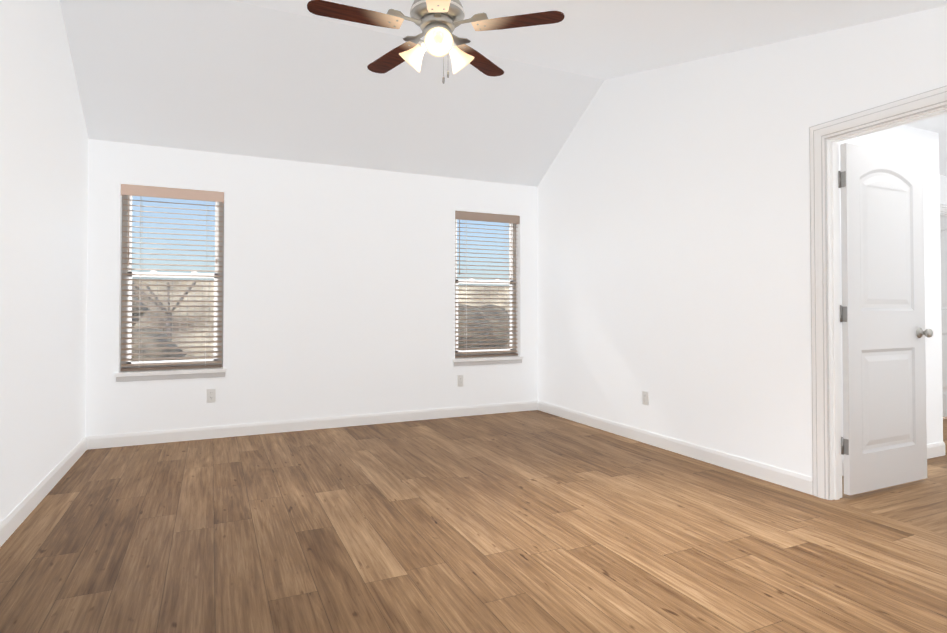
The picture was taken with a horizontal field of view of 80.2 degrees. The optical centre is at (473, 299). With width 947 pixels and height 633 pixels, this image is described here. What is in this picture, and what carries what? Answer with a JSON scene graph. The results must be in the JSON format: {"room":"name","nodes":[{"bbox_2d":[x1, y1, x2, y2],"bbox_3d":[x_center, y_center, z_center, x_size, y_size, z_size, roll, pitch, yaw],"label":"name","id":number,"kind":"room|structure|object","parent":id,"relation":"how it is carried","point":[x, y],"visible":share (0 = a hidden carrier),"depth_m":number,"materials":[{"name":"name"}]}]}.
{"room":"empty bedroom","nodes":[
{"label":"empty bedroom","id":0,"kind":"room"},
{"bbox_2d":[0,0,88,521],"bbox_3d":[-1.871,-0.517,1.797,0.100,3.296,5.973,0,-1,-25],"label":"wall","id":1,"kind":"structure","parent":0,"point":[44,143],"depth_m":3.21,"materials":[{"name":"paint"}]},
{"bbox_2d":[0,436,87,546],"bbox_3d":[-1.819,1.081,1.795,0.014,0.100,5.773,0,-1,-25],"label":"baseboard","id":2,"kind":"structure","parent":1,"relation":"attached to","point":[16,516],"depth_m":3.17,"materials":[{"name":"white paint"}]},
{"bbox_2d":[85,139,537,436],"bbox_3d":[-1.191,-0.065,5.346,4.334,2.505,0.100,0,-1,-25],"label":"wall","id":3,"kind":"structure","parent":0,"point":[339,290],"depth_m":5.16,"materials":[{"name":"paint"}]},
{"bbox_2d":[114,367,226,381],"bbox_3d":[-2.511,0.625,4.698,0.827,0.075,0.116,0,-1,-25],"label":"window sill","id":4,"kind":"structure","parent":3,"relation":"attached to","point":[146,375],"depth_m":4.66,"materials":[{"name":"white paint"}]},
{"bbox_2d":[120,195,223,371],"bbox_3d":[-2.544,-0.172,4.781,0.767,1.522,0.040,0,-1,-25],"label":"window","id":5,"kind":"structure","parent":3,"relation":"in","point":[124,207],"depth_m":4.77,"materials":[{"name":"grey plastic"}]},
{"bbox_2d":[121,184,223,370],"bbox_3d":[-2.515,-0.176,4.720,0.761,1.515,0.073,0,-1,-25],"label":"window blind","id":6,"kind":"object","parent":5,"relation":"attached to","point":[166,192],"visible":1,"depth_m":4.70,"materials":[{"name":"beige plastic"}]},
{"bbox_2d":[207,389,215,402],"bbox_3d":[-2.233,0.816,4.787,0.072,0.116,0.008,0,-1,-25],"label":"electrical outlet","id":7,"kind":"object","parent":3,"relation":"attached to","point":[211,395],"visible":1,"depth_m":4.79,"materials":[{"name":"white plastic"}]},
{"bbox_2d":[88,401,535,448],"bbox_3d":[-1.153,1.137,5.280,4.104,0.100,0.014,0,-1,-25],"label":"baseboard","id":8,"kind":"structure","parent":3,"relation":"attached to","point":[176,435],"depth_m":5.06,"materials":[{"name":"white paint"}]},
{"bbox_2d":[457,375,463,385],"bbox_3d":[-0.133,0.829,5.765,0.072,0.116,0.008,0,-1,-25],"label":"electrical outlet","id":9,"kind":"object","parent":3,"relation":"attached to","point":[460,380],"visible":1,"depth_m":5.76,"materials":[{"name":"white plastic"}]},
{"bbox_2d":[455,219,515,355],"bbox_3d":[0.113,-0.152,6.018,0.767,1.522,0.040,0,-1,-25],"label":"window","id":10,"kind":"structure","parent":3,"relation":"in","point":[513,232],"depth_m":6.07,"materials":[{"name":"grey plastic"}]},
{"bbox_2d":[455,211,519,357],"bbox_3d":[0.141,-0.156,5.957,0.761,1.515,0.073,0,-1,-25],"label":"window blind","id":11,"kind":"object","parent":10,"relation":"attached to","point":[486,217],"visible":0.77,"depth_m":5.95,"materials":[{"name":"beige plastic"}]},
{"bbox_2d":[452,356,523,365],"bbox_3d":[0.146,0.645,5.935,0.827,0.075,0.116,0,-1,-25],"label":"window sill","id":12,"kind":"structure","parent":3,"relation":"attached to","point":[473,361],"depth_m":5.89,"materials":[{"name":"white paint"}]},
{"bbox_2d":[0,410,946,632],"bbox_3d":[2.263,1.211,3.694,9.220,0.100,5.973,0,-1,-25],"label":"floor","id":13,"kind":"structure","parent":0,"point":[534,521],"depth_m":2.66,"materials":[{"name":"brown wood"}]},
{"bbox_2d":[60,0,946,186],"bbox_3d":[0.049,-1.563,2.708,4.334,1.215,5.973,0,-1,-25],"label":"ceiling","id":14,"kind":"structure","parent":0,"point":[293,80],"depth_m":4.33,"materials":[{"name":"paint"}]},
{"bbox_2d":[307,0,564,83],"bbox_3d":[-0.238,-1.438,2.959,1.231,0.638,1.271,0,-1,-25],"label":"fan","id":15,"kind":"object","parent":14,"relation":"hanging from","point":[437,22],"visible":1,"depth_m":2.89,"materials":[{"name":"brown wood"}]},
{"bbox_2d":[537,6,946,476],"bbox_3d":[1.968,-0.488,3.584,0.100,3.296,5.973,0,-1,-25],"label":"wall","id":16,"kind":"structure","parent":0,"point":[673,225],"depth_m":4.07,"materials":[{"name":"paint"}]},
{"bbox_2d":[642,391,648,405],"bbox_3d":[1.412,0.809,4.628,0.008,0.116,0.072,0,-1,-25],"label":"electrical outlet","id":17,"kind":"object","parent":16,"relation":"attached to","point":[645,399],"visible":1,"depth_m":4.62,"materials":[{"name":"white plastic"}]},
{"bbox_2d":[536,400,812,494],"bbox_3d":[1.363,1.128,4.721,0.014,0.100,3.067,0,-1,-25],"label":"baseboard","id":18,"kind":"structure","parent":16,"relation":"attached to","point":[803,483],"depth_m":4.14,"materials":[{"name":"white paint"}]},
{"bbox_2d":[809,85,946,499],"bbox_3d":[2.275,0.054,2.916,0.140,2.190,1.008,0,-1,-25],"label":"door frame","id":19,"kind":"structure","parent":16,"relation":"attached to","point":[912,105],"depth_m":3.27,"materials":[{"name":"white paint"}]},
{"bbox_2d":[838,143,932,494],"bbox_3d":[2.507,0.110,3.438,0.829,2.046,0.175,0,-1,-25],"label":"door","id":20,"kind":"structure","parent":16,"relation":"in","point":[885,333],"depth_m":3.41,"materials":[{"name":"white paint"}]},
{"bbox_2d":[839,125,942,459],"bbox_3d":[2.609,-0.049,4.297,1.670,2.440,0.852,0,-1,-25],"label":"wall","id":21,"kind":"structure","parent":0,"point":[912,141],"depth_m":4.20,"materials":[{"name":"paint"}]},
{"bbox_2d":[842,442,944,475],"bbox_3d":[2.802,1.114,3.880,1.684,0.100,0.033,0,-1,-25],"label":"baseboard","id":22,"kind":"structure","parent":21,"relation":"attached to","point":[935,449],"depth_m":4.12,"materials":[{"name":"white paint"}]},
{"bbox_2d":[904,113,946,175],"bbox_3d":[4.415,-1.320,4.247,4.886,0.100,2.504,0,-1,-25],"label":"ceiling","id":23,"kind":"structure","parent":0,"point":[937,124],"depth_m":4.20,"materials":[{"name":"paint"}]},
{"bbox_2d":[939,174,946,204],"bbox_3d":[4.669,-0.027,5.660,3.216,2.440,0.120,0,-1,-25],"label":"wall","id":24,"kind":"structure","parent":0,"point":[943,189],"depth_m":5.63,"materials":[{"name":"paint"}]},
{"bbox_2d":[940,216,946,416],"bbox_3d":[4.840,0.164,5.712,0.815,2.011,0.175,0,-1,-25],"label":"hall door","id":25,"kind":"structure","parent":24,"relation":"in","point":[943,235],"depth_m":5.64,"materials":[{"name":"white paint"}]},
{"bbox_2d":[940,204,946,215],"bbox_3d":[4.834,0.121,5.724,1.030,2.145,0.141,0,-1,-25],"label":"door frame","id":26,"kind":"structure","parent":24,"relation":"attached to","point":[943,209],"depth_m":5.60,"materials":[{"name":"white paint"}]},
{"label":"outside","id":27,"kind":"structure","parent":0,"visible":0},
{"bbox_2d":[149,319,209,355],"bbox_3d":[-17.685,2.102,41.759,85.000,0.150,79.900,0,-1,-25],"label":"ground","id":28,"kind":"structure","parent":27,"point":[187,330],"depth_m":38.72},
{"bbox_2d":[131,282,508,361],"bbox_3d":[-4.386,0.596,10.531,20.956,1.944,5.258,0,-1,-25],"label":"shrubs","id":29,"kind":"object","parent":28,"relation":"on","point":[190,288],"depth_m":10.03,"materials":[{"name":"plant"}]},
{"bbox_2d":[132,281,508,359],"bbox_3d":[-4.118,0.571,13.879,34.040,2.010,0.060,0,-1,-25],"label":"fence","id":30,"kind":"object","parent":28,"relation":"on","point":[212,303],"depth_m":12.80,"materials":[{"name":"beige wood"}]}
]}

